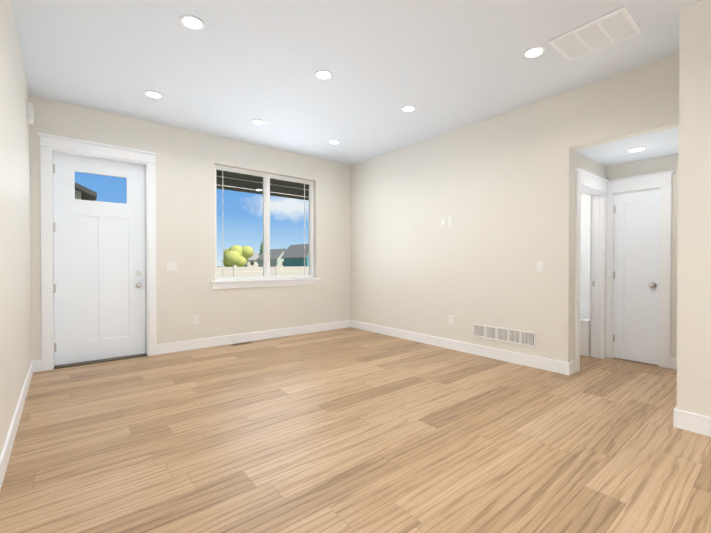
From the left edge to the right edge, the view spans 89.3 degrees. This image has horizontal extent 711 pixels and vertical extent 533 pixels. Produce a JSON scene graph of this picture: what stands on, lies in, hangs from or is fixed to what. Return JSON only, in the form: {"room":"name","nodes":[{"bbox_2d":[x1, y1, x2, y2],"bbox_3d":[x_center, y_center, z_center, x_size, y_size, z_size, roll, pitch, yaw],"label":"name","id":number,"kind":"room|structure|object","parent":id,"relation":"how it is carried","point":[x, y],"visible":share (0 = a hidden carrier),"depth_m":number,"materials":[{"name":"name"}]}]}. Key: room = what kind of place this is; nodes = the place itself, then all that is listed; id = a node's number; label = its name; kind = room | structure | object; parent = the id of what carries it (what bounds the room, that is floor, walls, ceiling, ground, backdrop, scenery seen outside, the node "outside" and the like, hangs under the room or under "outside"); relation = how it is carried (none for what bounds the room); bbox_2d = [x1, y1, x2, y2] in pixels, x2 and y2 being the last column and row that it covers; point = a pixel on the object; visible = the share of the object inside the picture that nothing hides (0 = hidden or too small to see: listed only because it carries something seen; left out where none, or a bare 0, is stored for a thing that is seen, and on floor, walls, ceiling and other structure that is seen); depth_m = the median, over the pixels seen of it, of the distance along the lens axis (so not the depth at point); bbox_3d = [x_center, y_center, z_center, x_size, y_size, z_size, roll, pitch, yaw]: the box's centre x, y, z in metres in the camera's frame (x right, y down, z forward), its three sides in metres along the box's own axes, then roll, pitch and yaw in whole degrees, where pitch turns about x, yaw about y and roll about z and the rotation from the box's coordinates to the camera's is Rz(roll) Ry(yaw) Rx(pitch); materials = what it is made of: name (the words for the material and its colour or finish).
{"room":"empty living room","nodes":[
{"label":"empty living room","id":0,"kind":"room"},
{"bbox_2d":[0,327,710,532],"bbox_3d":[1.832,1.217,2.212,6.470,0.100,9.816,0,1,-39],"label":"floor","id":1,"kind":"structure","parent":0,"point":[349,430],"depth_m":2.33,"materials":[{"name":"brown wood"}]},
{"bbox_2d":[230,342,251,345],"bbox_3d":[-1.681,1.140,5.306,0.300,0.007,0.100,0,1,-39],"label":"floor vent","id":2,"kind":"object","parent":1,"relation":"in","point":[240,343],"visible":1,"depth_m":5.31,"materials":[{"name":"brown metal"}]},
{"bbox_2d":[580,313,590,356],"bbox_3d":[2.766,0.809,5.388,0.748,0.662,1.528,0,1,-39],"label":"bathtub","id":3,"kind":"object","parent":1,"relation":"on","point":[585,336],"visible":0.17,"depth_m":4.60,"materials":[{"name":"white ceramic"}]},
{"bbox_2d":[0,0,710,454],"bbox_3d":[1.832,-0.337,2.199,6.470,3.009,9.816,0,1,-39],"label":"wall","id":4,"kind":"structure","parent":0,"point":[390,250],"depth_m":4.37,"materials":[{"name":"white paint"}]},
{"bbox_2d":[0,360,35,490],"bbox_3d":[-0.535,1.119,0.256,0.030,0.130,9.466,0,1,-39],"label":"baseboard","id":5,"kind":"structure","parent":4,"relation":"attached to","point":[7,448],"depth_m":2.41,"materials":[{"name":"white paint"}]},
{"bbox_2d":[27,102,33,124],"bbox_3d":[-3.317,-1.560,3.670,0.047,0.170,0.170,0,1,-39],"label":"door chime","id":6,"kind":"object","parent":4,"relation":"attached to","point":[30,114],"visible":1,"depth_m":3.61,"materials":[{"name":"white plastic"}]},
{"bbox_2d":[53,153,145,365],"bbox_3d":[-3.095,-0.083,4.392,0.922,2.440,0.117,0,1,-39],"label":"front door","id":7,"kind":"structure","parent":4,"relation":"in","point":[99,280],"depth_m":4.38,"materials":[{"name":"white paint"}]},
{"bbox_2d":[54,353,147,368],"bbox_3d":[-3.089,1.143,4.402,0.920,0.012,0.210,0,1,-39],"label":"sill","id":8,"kind":"structure","parent":4,"relation":"attached to","point":[97,361],"depth_m":4.32,"materials":[{"name":"brown metal"}]},
{"bbox_2d":[167,262,176,270],"bbox_3d":[-2.445,-0.001,4.787,0.118,0.116,0.012,0,1,-39],"label":"light switch","id":9,"kind":"object","parent":4,"relation":"attached to","point":[171,266],"visible":1,"depth_m":4.79,"materials":[{"name":"white plastic"}]},
{"bbox_2d":[193,315,197,323],"bbox_3d":[-2.214,0.731,4.981,0.072,0.116,0.010,0,1,-39],"label":"outlet","id":10,"kind":"object","parent":4,"relation":"attached to","point":[195,318],"visible":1,"depth_m":4.98,"materials":[{"name":"white plastic"}]},
{"bbox_2d":[157,320,351,354],"bbox_3d":[-1.345,1.073,5.685,3.201,0.130,0.016,0,1,-39],"label":"baseboard","id":11,"kind":"structure","parent":4,"relation":"attached to","point":[246,337],"depth_m":5.42,"materials":[{"name":"white paint"}]},
{"bbox_2d":[216,170,308,199],"bbox_3d":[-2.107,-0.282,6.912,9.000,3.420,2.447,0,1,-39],"label":"blinds","id":12,"kind":"object","parent":4,"relation":"attached to","point":[233,180],"depth_m":7.45,"materials":[{"name":"grey plastic"}]},
{"bbox_2d":[211,165,319,288],"bbox_3d":[-1.381,-0.582,5.723,1.830,1.800,0.200,0,1,-39],"label":"window","id":13,"kind":"structure","parent":4,"relation":"in","point":[266,225],"depth_m":5.73,"materials":[{"name":"white plastic"}]},
{"bbox_2d":[37,132,674,371],"bbox_3d":[0.036,-0.157,4.376,6.001,2.612,5.120,0,1,-39],"label":"door frame","id":14,"kind":"structure","parent":4,"relation":"attached to","point":[585,178],"depth_m":4.24,"materials":[{"name":"white paint"}]},
{"bbox_2d":[442,218,445,225],"bbox_3d":[1.238,-0.622,5.058,0.017,0.110,0.070,0,1,-39],"label":"outlet","id":15,"kind":"object","parent":4,"relation":"attached to","point":[443,221],"visible":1,"depth_m":5.05,"materials":[{"name":"white plastic"}]},
{"bbox_2d":[448,217,452,225],"bbox_3d":[1.312,-0.626,4.968,0.017,0.115,0.070,0,1,-39],"label":"outlet","id":16,"kind":"object","parent":4,"relation":"attached to","point":[450,220],"visible":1,"depth_m":4.96,"materials":[{"name":"white plastic"}]},
{"bbox_2d":[449,315,452,323],"bbox_3d":[1.319,0.736,4.975,0.010,0.116,0.072,0,1,-39],"label":"outlet","id":17,"kind":"object","parent":4,"relation":"attached to","point":[450,319],"visible":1,"depth_m":4.97,"materials":[{"name":"white plastic"}]},
{"bbox_2d":[352,320,571,374],"bbox_3d":[1.087,1.077,5.261,0.018,0.130,3.741,0,1,-39],"label":"baseboard","id":18,"kind":"structure","parent":4,"relation":"attached to","point":[560,367],"depth_m":4.65,"materials":[{"name":"white paint"}]},
{"bbox_2d":[473,323,535,346],"bbox_3d":[1.793,0.832,4.393,0.013,0.170,0.795,0,1,-39],"label":"air vent","id":19,"kind":"object","parent":4,"relation":"in","point":[518,337],"visible":1,"depth_m":4.36,"materials":[{"name":"white plastic"}]},
{"bbox_2d":[537,261,543,271],"bbox_3d":[2.073,-0.001,4.040,0.012,0.116,0.072,0,1,-39],"label":"light switch","id":20,"kind":"object","parent":4,"relation":"attached to","point":[540,266],"visible":1,"depth_m":4.03,"materials":[{"name":"white plastic"}]},
{"bbox_2d":[580,194,591,320],"bbox_3d":[2.746,0.040,5.415,0.760,2.200,1.630,0,1,-39],"label":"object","id":21,"kind":"structure","parent":4,"relation":"attached to","point":[585,257],"depth_m":5.25,"materials":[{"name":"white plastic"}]},
{"bbox_2d":[613,189,659,364],"bbox_3d":[3.348,0.122,4.315,0.108,2.035,0.458,0,1,-39],"label":"closet door","id":22,"kind":"structure","parent":4,"relation":"in","point":[636,276],"depth_m":4.32,"materials":[{"name":"white paint"}]},
{"bbox_2d":[670,357,676,369],"bbox_3d":[3.662,1.088,3.935,0.015,0.130,0.345,0,1,-39],"label":"baseboard","id":23,"kind":"structure","parent":4,"relation":"attached to","point":[673,361],"depth_m":4.04,"materials":[{"name":"white paint"}]},
{"bbox_2d":[673,406,710,436],"bbox_3d":[3.814,1.115,0.763,0.021,0.130,4.768,0,1,-39],"label":"baseboard","id":24,"kind":"structure","parent":4,"relation":"attached to","point":[692,422],"depth_m":2.53,"materials":[{"name":"white paint"}]},
{"bbox_2d":[10,0,700,165],"bbox_3d":[1.832,-1.617,2.188,6.470,0.749,9.816,0,1,-39],"label":"ceiling","id":25,"kind":"structure","parent":0,"point":[232,69],"depth_m":3.28,"materials":[{"name":"white paint"}]},
{"bbox_2d":[145,90,162,98],"bbox_3d":[-2.171,-1.851,3.871,0.170,0.010,0.170,0,1,-39],"label":"recessed light","id":26,"kind":"object","parent":25,"relation":"in","point":[153,94],"visible":0.98,"depth_m":3.86,"materials":[{"name":"white paint"}]},
{"bbox_2d":[180,14,203,29],"bbox_3d":[-1.232,-1.841,2.714,0.170,0.010,0.170,0,1,-39],"label":"recessed light","id":27,"kind":"object","parent":25,"relation":"in","point":[191,22],"visible":1,"depth_m":2.71,"materials":[{"name":"white paint"}]},
{"bbox_2d":[252,119,264,124],"bbox_3d":[-1.248,-1.857,4.621,0.170,0.010,0.170,0,1,-39],"label":"recessed light","id":28,"kind":"object","parent":25,"relation":"in","point":[258,121],"visible":0.96,"depth_m":4.60,"materials":[{"name":"white paint"}]},
{"bbox_2d":[315,69,331,79],"bbox_3d":[-0.308,-1.847,3.465,0.170,0.010,0.170,0,1,-39],"label":"recessed light","id":29,"kind":"object","parent":25,"relation":"in","point":[322,74],"visible":1,"depth_m":3.45,"materials":[{"name":"white paint"}]},
{"bbox_2d":[329,140,339,143],"bbox_3d":[-0.317,-1.863,5.378,0.170,0.010,0.170,0,1,-39],"label":"recessed light","id":30,"kind":"object","parent":25,"relation":"in","point":[334,141],"visible":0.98,"depth_m":5.35,"materials":[{"name":"white paint"}]},
{"bbox_2d":[401,105,415,111],"bbox_3d":[0.623,-1.854,4.222,0.170,0.010,0.170,0,1,-39],"label":"recessed light","id":31,"kind":"object","parent":25,"relation":"in","point":[407,108],"visible":0.98,"depth_m":4.21,"materials":[{"name":"white paint"}]},
{"bbox_2d":[523,46,544,57],"bbox_3d":[1.538,-1.844,3.096,0.170,0.010,0.170,0,1,-39],"label":"recessed light","id":32,"kind":"object","parent":25,"relation":"in","point":[534,51],"visible":0.94,"depth_m":3.09,"materials":[{"name":"white paint"}]},
{"bbox_2d":[548,6,641,60],"bbox_3d":[1.910,-1.841,2.884,0.440,0.014,0.520,0,1,-39],"label":"ceiling vent","id":33,"kind":"object","parent":25,"relation":"in","point":[612,27],"visible":1,"depth_m":2.85,"materials":[{"name":"white metal"}]},
{"bbox_2d":[627,146,646,151],"bbox_3d":[3.008,-1.251,3.845,0.170,0.010,0.170,0,1,-39],"label":"recessed light","id":34,"kind":"object","parent":25,"relation":"in","point":[638,149],"visible":1,"depth_m":3.83,"materials":[{"name":"white paint"}]},
{"label":"outside","id":35,"kind":"structure","parent":0,"visible":0},
{"bbox_3d":[-32.442,0.733,118.781,220.000,0.200,214.324,0,1,-39],"label":"ground","id":36,"kind":"structure","parent":35,"visible":0},
{"bbox_2d":[75,183,96,200],"bbox_3d":[-18.796,-2.288,14.724,12.770,7.600,10.000,0,1,-39],"label":"house","id":37,"kind":"structure","parent":36,"relation":"on","point":[83,192],"depth_m":14.84,"materials":[{"name":"grey"}]},
{"bbox_2d":[222,245,253,266],"bbox_3d":[-25.894,-1.833,78.064,6.352,5.619,6.597,0,1,-39],"label":"tree","id":38,"kind":"object","parent":36,"relation":"on","point":[239,254],"depth_m":75.95,"materials":[{"name":"green plant"}]},
{"bbox_2d":[244,253,259,266],"bbox_3d":[-35.950,-2.312,136.139,15.014,5.597,10.000,0,1,-39],"label":"house","id":39,"kind":"structure","parent":36,"relation":"on","point":[251,262],"depth_m":129.67,"materials":[{"name":"white"}]},
{"bbox_2d":[217,265,308,276],"bbox_3d":[4.474,0.654,23.345,53.070,1.570,0.140,0,1,-39],"label":"fence","id":40,"kind":"object","parent":36,"relation":"on","point":[276,270],"depth_m":16.10,"materials":[{"name":"white"}]},
{"bbox_2d":[256,248,285,266],"bbox_3d":[-24.926,-2.317,110.529,5.596,6.038,14.000,0,1,-39],"label":"house","id":41,"kind":"structure","parent":36,"relation":"on","point":[276,255],"depth_m":106.33,"materials":[{"name":"grey"}]},
{"bbox_2d":[281,244,308,266],"bbox_3d":[-13.082,-2.272,87.897,5.022,6.330,12.000,0,1,-39],"label":"house","id":42,"kind":"structure","parent":36,"relation":"on","point":[288,253],"depth_m":86.81,"materials":[{"name":"teal"}]}
]}

